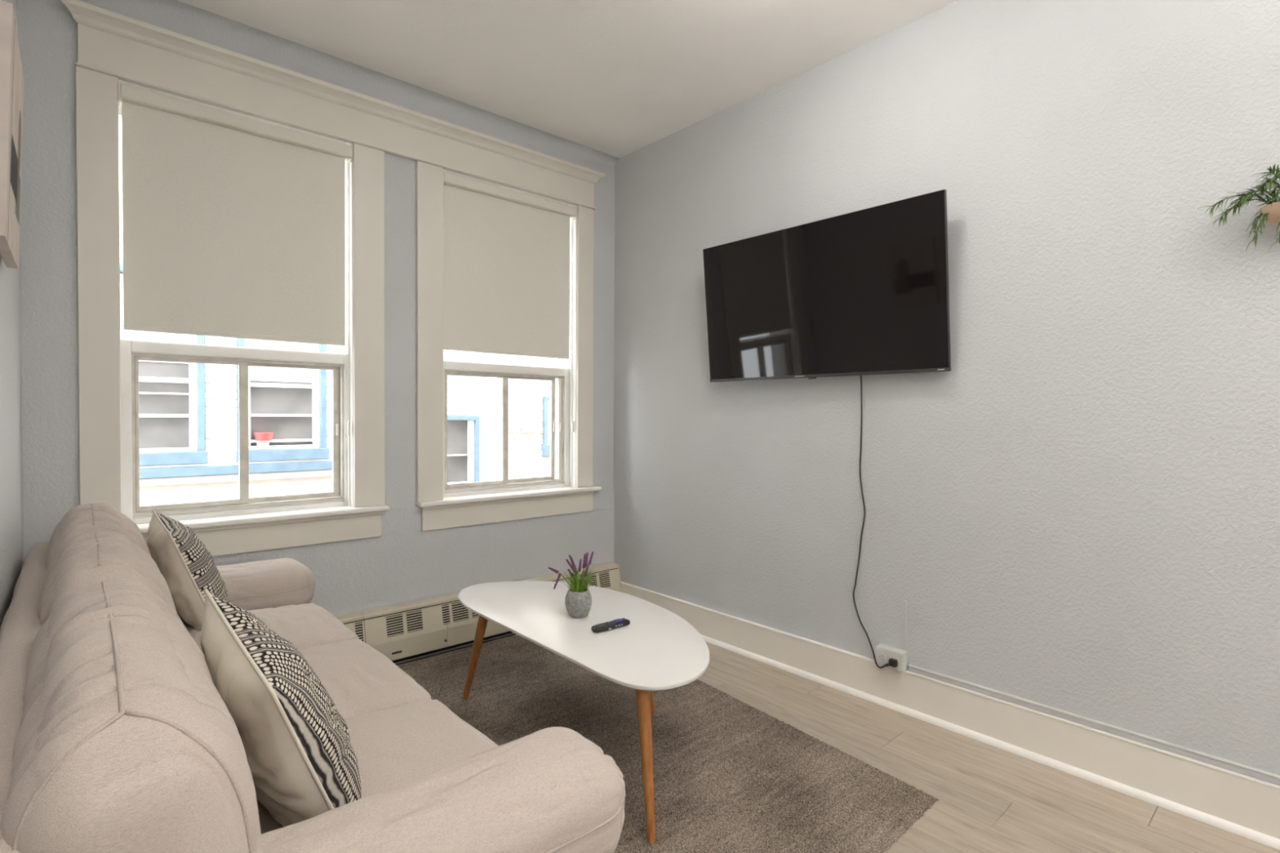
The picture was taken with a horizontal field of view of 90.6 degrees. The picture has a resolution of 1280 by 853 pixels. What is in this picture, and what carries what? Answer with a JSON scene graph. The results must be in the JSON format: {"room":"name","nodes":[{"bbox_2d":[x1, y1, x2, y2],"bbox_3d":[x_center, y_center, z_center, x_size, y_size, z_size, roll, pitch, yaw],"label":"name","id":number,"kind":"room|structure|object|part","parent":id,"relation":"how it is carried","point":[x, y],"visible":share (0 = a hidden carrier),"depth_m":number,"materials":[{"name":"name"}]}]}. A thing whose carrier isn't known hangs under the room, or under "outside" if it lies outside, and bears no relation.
{"room":"living room","nodes":[
{"label":"living room","id":0,"kind":"room"},
{"bbox_2d":[0,0,23,627],"bbox_3d":[-0.483,-0.205,0.171,0.200,2.917,6.080,-1,1,-42],"label":"wall","id":1,"kind":"structure","parent":0,"point":[11,533],"depth_m":1.89,"materials":[{"name":"paint"}]},
{"bbox_2d":[0,0,24,268],"bbox_3d":[-1.550,-0.682,1.550,0.048,0.515,0.425,-1,1,-42],"label":"print","id":2,"kind":"object","parent":1,"relation":"attached to","point":[11,75],"visible":1,"depth_m":1.45},
{"bbox_2d":[17,0,619,613],"bbox_3d":[-1.276,-0.262,3.298,2.777,2.917,0.354,-1,1,-42],"label":"wall","id":3,"kind":"structure","parent":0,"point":[406,562],"depth_m":2.99,"materials":[{"name":"paint"}]},
{"bbox_2d":[75,66,389,556],"bbox_3d":[-1.780,-0.422,2.837,1.193,1.939,0.308,-1,1,-42],"label":"window","id":4,"kind":"structure","parent":3,"relation":"attached to","point":[108,364],"depth_m":2.76,"materials":[{"name":"paint"}]},
{"bbox_3d":[-2.075,-0.476,2.430,0.122,1.748,0.020,-1,1,-42],"label":"casing","id":5,"kind":"part","parent":4,"relation":"part of","materials":[{"name":"paint"}]},
{"bbox_3d":[-1.911,0.030,2.718,0.398,0.634,0.019,-1,1,-42],"label":"sliding sash","id":6,"kind":"part","parent":4,"relation":"part of","materials":[{"name":"glass"}]},
{"bbox_3d":[-1.844,-0.844,2.913,0.867,1.010,0.035,-1,1,-42],"label":"sash","id":7,"kind":"part","parent":4,"relation":"part of","materials":[{"name":"paint"}]},
{"bbox_3d":[-1.770,-0.327,2.851,0.814,0.051,0.082,-1,1,-42],"label":"insert rail","id":8,"kind":"part","parent":4,"relation":"part of","materials":[{"name":"paint"}]},
{"bbox_3d":[-1.774,0.027,2.859,0.814,0.656,0.056,-1,1,-42],"label":"insert frame","id":9,"kind":"part","parent":4,"relation":"part of","materials":[{"name":"wood"}]},
{"bbox_3d":[-1.817,0.379,2.896,0.851,0.046,0.195,-1,1,-42],"label":"sloped sill","id":10,"kind":"part","parent":4,"relation":"part of","materials":[{"name":"paint"}]},
{"bbox_3d":[-1.721,0.407,2.780,1.193,0.025,0.118,-1,1,-42],"label":"sill","id":11,"kind":"part","parent":4,"relation":"part of","materials":[{"name":"paint"}]},
{"bbox_3d":[-1.689,0.428,2.781,1.112,0.018,0.030,-1,1,-42],"label":"sill moulding","id":12,"kind":"part","parent":4,"relation":"part of","materials":[{"name":"paint"}]},
{"bbox_3d":[-1.646,0.027,2.990,0.421,0.634,0.019,-1,1,-42],"label":"sliding sash","id":13,"kind":"part","parent":4,"relation":"part of","materials":[{"name":"metal"}]},
{"bbox_3d":[-1.325,-0.483,3.098,0.145,1.748,0.020,-1,1,-42],"label":"casing","id":14,"kind":"part","parent":4,"relation":"part of","materials":[{"name":"paint"}]},
{"bbox_2d":[117,82,352,420],"bbox_3d":[-1.722,-0.683,2.778,0.869,1.314,0.064,-1,1,-42],"label":"roller blind","id":15,"kind":"object","parent":3,"relation":"attached to","point":[233,225],"visible":0.99,"depth_m":2.73,"materials":[{"name":"fabric"}]},
{"bbox_3d":[-1.408,-0.659,3.054,0.004,1.260,0.005,-1,1,-42],"label":"pull chain","id":16,"kind":"part","parent":15,"relation":"part of","materials":[{"name":"plastic"}]},
{"bbox_2d":[332,560,621,665],"bbox_3d":[-1.152,1.040,3.229,2.697,0.300,0.094,-1,1,-42],"label":"baseboard heater","id":17,"kind":"object","parent":3,"relation":"attached to","point":[409,630],"visible":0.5,"depth_m":3.25,"materials":[{"name":"paint"}]},
{"bbox_3d":[-1.757,0.921,2.705,1.098,0.022,0.054,-1,1,-42],"label":"rail","id":18,"kind":"part","parent":17,"relation":"part of","materials":[{"name":"metal"}]},
{"bbox_3d":[-1.731,1.047,2.676,1.097,0.219,0.029,-1,1,-42],"label":"panel","id":19,"kind":"part","parent":17,"relation":"part of","materials":[{"name":"metal"}]},
{"bbox_3d":[-1.166,1.041,3.179,0.410,0.219,0.029,-1,1,-42],"label":"panel","id":20,"kind":"part","parent":17,"relation":"part of","materials":[{"name":"metal"}]},
{"bbox_3d":[-1.139,1.176,3.212,2.690,0.008,0.005,-1,1,-42],"label":"rail","id":21,"kind":"part","parent":17,"relation":"part of","materials":[{"name":"metal"}]},
{"bbox_3d":[-1.183,1.039,3.260,2.690,0.300,0.008,-1,1,-42],"label":"plate","id":22,"kind":"part","parent":17,"relation":"part of","materials":[{"name":"paint"}]},
{"bbox_3d":[-0.752,0.910,3.600,1.590,0.022,0.054,-1,1,-42],"label":"rail","id":23,"kind":"part","parent":17,"relation":"part of","materials":[{"name":"metal"}]},
{"bbox_3d":[-0.572,1.035,3.709,1.179,0.219,0.029,-1,1,-42],"label":"panel","id":24,"kind":"part","parent":17,"relation":"part of","materials":[{"name":"metal"}]},
{"bbox_2d":[416,160,601,531],"bbox_3d":[-0.778,-0.433,3.729,1.177,1.939,0.308,-1,1,-42],"label":"window","id":25,"kind":"structure","parent":3,"relation":"attached to","point":[571,380],"depth_m":3.63,"materials":[{"name":"paint"}]},
{"bbox_3d":[-1.095,-0.485,3.303,0.139,1.748,0.020,-1,1,-42],"label":"casing","id":26,"kind":"part","parent":25,"relation":"part of","materials":[{"name":"paint"}]},
{"bbox_3d":[-0.924,0.021,3.597,0.390,0.634,0.019,-1,1,-42],"label":"sliding sash","id":27,"kind":"part","parent":25,"relation":"part of","materials":[{"name":"glass"}]},
{"bbox_3d":[-0.792,0.017,3.734,0.794,0.656,0.056,-1,1,-42],"label":"insert frame","id":28,"kind":"part","parent":25,"relation":"part of","materials":[{"name":"wood"}]},
{"bbox_3d":[-0.788,-0.337,3.726,0.794,0.051,0.082,-1,1,-42],"label":"insert rail","id":29,"kind":"part","parent":25,"relation":"part of","materials":[{"name":"paint"}]},
{"bbox_3d":[-0.829,0.369,3.776,0.855,0.046,0.195,-1,1,-42],"label":"sloped sill","id":30,"kind":"part","parent":25,"relation":"part of","materials":[{"name":"paint"}]},
{"bbox_3d":[-0.717,0.419,3.647,1.108,0.018,0.030,-1,1,-42],"label":"sill moulding","id":31,"kind":"part","parent":25,"relation":"part of","materials":[{"name":"paint"}]},
{"bbox_3d":[-0.719,0.397,3.672,1.177,0.025,0.118,-1,1,-42],"label":"sill","id":32,"kind":"part","parent":25,"relation":"part of","materials":[{"name":"paint"}]},
{"bbox_3d":[-0.678,0.017,3.853,0.377,0.634,0.019,-1,1,-42],"label":"sliding sash","id":33,"kind":"part","parent":25,"relation":"part of","materials":[{"name":"metal"}]},
{"bbox_3d":[-0.856,-0.854,3.793,0.871,1.010,0.035,-1,1,-42],"label":"sash","id":34,"kind":"part","parent":25,"relation":"part of","materials":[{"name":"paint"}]},
{"bbox_3d":[-0.345,-0.493,3.971,0.120,1.748,0.020,-1,1,-42],"label":"casing","id":35,"kind":"part","parent":25,"relation":"part of","materials":[{"name":"paint"}]},
{"bbox_2d":[443,171,577,359],"bbox_3d":[-0.734,-0.693,3.658,0.873,1.314,0.064,-1,1,-42],"label":"roller blind","id":36,"kind":"object","parent":3,"relation":"attached to","point":[506,252],"visible":0.87,"depth_m":3.62,"materials":[{"name":"fabric"}]},
{"bbox_3d":[-0.425,-0.669,3.930,0.004,1.260,0.005,-1,1,-42],"label":"pull chain","id":37,"kind":"part","parent":36,"relation":"part of","materials":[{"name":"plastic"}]},
{"bbox_2d":[177,0,957,158],"bbox_3d":[0.636,-1.734,1.135,3.177,0.120,6.080,-1,1,-42],"label":"ceiling","id":38,"kind":"structure","parent":0,"point":[617,78],"depth_m":2.84,"materials":[{"name":"paint"}]},
{"bbox_2d":[564,588,591,617],"bbox_3d":[-0.243,0.695,2.501,0.107,0.102,0.107,-1,1,-42],"label":"pot","id":39,"kind":"object","parent":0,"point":[578,602],"depth_m":2.46,"materials":[{"name":"grey stone"}]},
{"bbox_2d":[396,634,1279,852],"bbox_3d":[0.621,1.293,1.187,3.177,0.120,6.080,-1,1,-42],"label":"floor","id":40,"kind":"structure","parent":0,"point":[992,799],"depth_m":2.15,"materials":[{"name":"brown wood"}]},
{"bbox_2d":[0,502,625,852],"bbox_3d":[-1.079,0.741,1.720,0.950,0.947,2.257,-1,1,-42],"label":"sofa","id":41,"kind":"object","parent":40,"relation":"on","point":[117,735],"visible":0.93,"depth_m":1.00,"materials":[{"name":"fabric"}]},
{"bbox_3d":[-1.377,0.789,1.452,0.129,0.744,2.233,-1,1,-42],"label":"frame","id":42,"kind":"part","parent":41,"relation":"part of","materials":[{"name":"fabric"}]},
{"bbox_2d":[45,502,151,568],"bbox_3d":[-1.774,0.502,2.105,0.283,0.491,0.666,-1,1,-42],"label":"cushion","id":43,"kind":"object","parent":41,"relation":"on","point":[91,517],"depth_m":1.95,"materials":[{"name":"fabric"}]},
{"bbox_2d":[38,529,177,624],"bbox_3d":[-1.342,0.523,1.621,0.279,0.488,0.657,-1,1,-42],"label":"cushion","id":44,"kind":"object","parent":41,"relation":"on","point":[86,559],"depth_m":1.47,"materials":[{"name":"fabric"}]},
{"bbox_2d":[0,578,262,852],"bbox_3d":[-0.831,0.544,1.047,0.281,0.489,0.897,-1,1,-42],"label":"cushion","id":45,"kind":"object","parent":41,"relation":"on","point":[118,735],"depth_m":0.76,"materials":[{"name":"fabric"}]},
{"bbox_2d":[146,510,229,630],"bbox_3d":[-1.616,0.532,2.264,0.229,0.438,0.460,-1,1,-44],"label":"throw pillow","id":46,"kind":"object","parent":41,"relation":"on","point":[188,568],"visible":0.69,"depth_m":2.12,"materials":[{"name":"beige fabric"}]},
{"bbox_2d":[182,602,359,658],"bbox_3d":[-1.407,0.810,2.229,0.694,0.235,0.556,-1,1,-42],"label":"seat cushion","id":47,"kind":"object","parent":41,"relation":"on","point":[305,626],"depth_m":2.29,"materials":[{"name":"fabric"}]},
{"bbox_2d":[200,588,361,826],"bbox_3d":[-0.680,0.565,1.204,0.493,0.473,0.238,1,1,43],"label":"throw pillow","id":48,"kind":"object","parent":41,"relation":"on","point":[302,760],"visible":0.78,"depth_m":1.06,"materials":[{"name":"beige fabric"}]},
{"bbox_2d":[297,638,431,719],"bbox_3d":[-1.018,0.819,1.793,0.697,0.233,0.606,-1,1,-42],"label":"seat cushion","id":49,"kind":"object","parent":41,"relation":"on","point":[359,679],"depth_m":1.82,"materials":[{"name":"fabric"}]},
{"bbox_2d":[256,697,498,834],"bbox_3d":[-0.622,0.830,1.348,0.693,0.233,0.576,-1,1,-42],"label":"seat cushion","id":50,"kind":"object","parent":41,"relation":"on","point":[406,742],"depth_m":1.45,"materials":[{"name":"fabric"}]},
{"bbox_2d":[398,635,938,852],"bbox_3d":[-0.246,1.197,2.462,1.675,0.019,2.383,-1,1,-42],"label":"area rug","id":51,"kind":"object","parent":40,"relation":"on","point":[730,775],"visible":0.55,"depth_m":2.29,"materials":[{"name":"carpet"}]},
{"bbox_2d":[457,581,709,843],"bbox_3d":[-0.211,0.971,2.519,0.628,0.449,1.397,-1,1,-42],"label":"coffee table","id":52,"kind":"object","parent":51,"relation":"on","point":[659,650],"visible":0.99,"depth_m":2.30,"materials":[{"name":"paint"}]},
{"bbox_3d":[-0.705,0.973,2.743,0.142,0.434,0.044,1,1,21],"label":"table leg","id":53,"kind":"part","parent":52,"relation":"part of","materials":[{"name":"brown wood"}]},
{"bbox_2d":[548,551,595,617],"bbox_3d":[-0.247,0.621,2.503,0.170,0.250,0.171,-1,1,-42],"label":"lavender","id":54,"kind":"object","parent":52,"relation":"on","point":[578,599],"visible":1,"depth_m":2.48,"materials":[{"name":"plant"}]},
{"bbox_2d":[591,617,630,632],"bbox_3d":[-0.107,0.737,2.356,0.158,0.023,0.044,-1,1,-39],"label":"remote control","id":55,"kind":"object","parent":52,"relation":"on","point":[617,623],"visible":1,"depth_m":2.34,"materials":[{"name":"black plastic"}]},
{"bbox_3d":[0.021,0.991,1.895,0.081,0.434,0.129,-1,1,-42],"label":"table leg","id":56,"kind":"part","parent":52,"relation":"part of","materials":[{"name":"brown wood"}]},
{"bbox_3d":[0.012,0.979,2.612,0.119,0.432,0.044,0,1,-33],"label":"table leg","id":57,"kind":"part","parent":52,"relation":"part of","materials":[{"name":"brown wood"}]},
{"bbox_2d":[613,0,1279,775],"bbox_3d":[1.740,-0.227,2.151,0.200,2.917,6.080,-1,1,-42],"label":"wall","id":58,"kind":"structure","parent":0,"point":[1080,515],"depth_m":2.35,"materials":[{"name":"paint"}]},
{"bbox_2d":[702,189,951,668],"bbox_3d":[0.800,0.050,2.959,0.143,1.956,1.233,-1,1,-43],"label":"television","id":59,"kind":"object","parent":58,"relation":"attached to","point":[865,291],"visible":1,"depth_m":2.82,"materials":[{"name":"black plastic"}]},
{"bbox_3d":[0.997,0.392,2.772,0.046,1.279,0.192,0,1,-18],"label":"power cord","id":60,"kind":"part","parent":59,"relation":"part of","materials":[{"name":"rubber"}]},
{"bbox_2d":[875,643,907,671],"bbox_3d":[1.078,0.993,2.720,0.050,0.082,0.126,-1,1,-42],"label":"wall outlet","id":61,"kind":"object","parent":58,"relation":"attached to","point":[883,653],"visible":0.98,"depth_m":2.70,"materials":[{"name":"plastic"}]},
{"bbox_2d":[878,653,885,661],"bbox_3d":[1.041,0.993,2.727,0.004,0.035,0.035,-1,1,-42],"label":"receptacle","id":62,"kind":"object","parent":61,"relation":"attached to","point":[882,656],"depth_m":2.72,"materials":[{"name":"plastic"}]},
{"bbox_2d":[618,581,1279,850],"bbox_3d":[1.696,1.135,2.038,0.036,0.178,5.525,-1,1,-42],"label":"baseboard","id":63,"kind":"structure","parent":58,"relation":"attached to","point":[1237,803],"depth_m":2.35,"materials":[{"name":"paint"}]},
{"bbox_2d":[907,664,1279,786],"bbox_3d":[2.339,1.048,1.329,0.018,0.027,3.615,-1,1,-42],"label":"trim","id":64,"kind":"structure","parent":58,"relation":"attached to","point":[1269,777],"depth_m":2.15,"materials":[{"name":"paint"}]},
{"bbox_2d":[1198,164,1279,251],"bbox_3d":[1.792,-0.622,1.787,0.315,0.288,0.166,1,1,25],"label":"wall planter","id":65,"kind":"object","parent":58,"relation":"attached to","point":[1270,213],"visible":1,"depth_m":1.81,"materials":[{"name":"plant"}]},
{"bbox_3d":[1.832,-0.598,1.781,0.126,0.052,0.126,-1,1,-42],"label":"round pot","id":66,"kind":"part","parent":65,"relation":"part of","materials":[{"name":"orange ceramic"}]},
{"label":"outside","id":67,"kind":"structure","parent":0,"visible":0},
{"bbox_3d":[-3.288,4.354,7.696,18.000,0.100,8.700,-1,1,-42],"label":"ground","id":68,"kind":"structure","parent":67,"visible":0},
{"bbox_2d":[118,117,551,506],"bbox_3d":[-2.725,-0.289,7.388,14.500,9.200,0.360,-1,1,-42],"label":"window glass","id":69,"kind":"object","parent":68,"relation":"on","point":[188,411],"visible":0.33,"depth_m":6.40,"materials":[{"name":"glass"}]},
{"bbox_3d":[-4.636,-0.566,5.643,1.030,1.605,0.006,-1,1,-42],"label":"pane","id":70,"kind":"part","parent":69,"relation":"part of","materials":[{"name":"clear glass"}]},
{"bbox_3d":[-4.599,0.295,5.610,1.268,0.115,0.180,-1,1,-42],"label":"window sill","id":71,"kind":"part","parent":69,"relation":"part of","materials":[{"name":"blue paint"}]},
{"bbox_2d":[253,432,273,447],"bbox_3d":[-3.759,0.134,6.327,0.170,0.150,0.193,-1,1,-42],"label":"pot","id":72,"kind":"object","parent":69,"relation":"on","point":[259,436],"visible":0.98,"depth_m":6.27,"materials":[{"name":"ceramic"}]},
{"bbox_3d":[-3.785,0.183,6.357,0.116,0.050,0.116,-1,1,-42],"label":"pot","id":73,"kind":"part","parent":72,"relation":"part of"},
{"bbox_3d":[-3.678,-0.576,6.496,0.595,1.605,0.006,-1,1,-42],"label":"pane","id":74,"kind":"part","parent":69,"relation":"part of","materials":[{"name":"clear glass"}]},
{"bbox_3d":[-3.641,0.285,6.463,0.833,0.115,0.180,-1,1,-42],"label":"window sill","id":75,"kind":"part","parent":69,"relation":"part of","materials":[{"name":"blue paint"}]},
{"bbox_3d":[-2.414,0.321,7.642,0.735,0.795,0.006,-1,1,-42],"label":"pane","id":76,"kind":"part","parent":69,"relation":"part of","materials":[{"name":"clear glass"}]},
{"bbox_3d":[-0.986,0.316,8.830,0.928,0.160,0.180,-1,1,-42],"label":"window sill","id":77,"kind":"part","parent":69,"relation":"part of","materials":[{"name":"blue paint"}]},
{"bbox_3d":[-1.025,-0.060,8.872,0.690,0.590,0.006,-1,1,-42],"label":"pane","id":78,"kind":"part","parent":69,"relation":"part of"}
]}

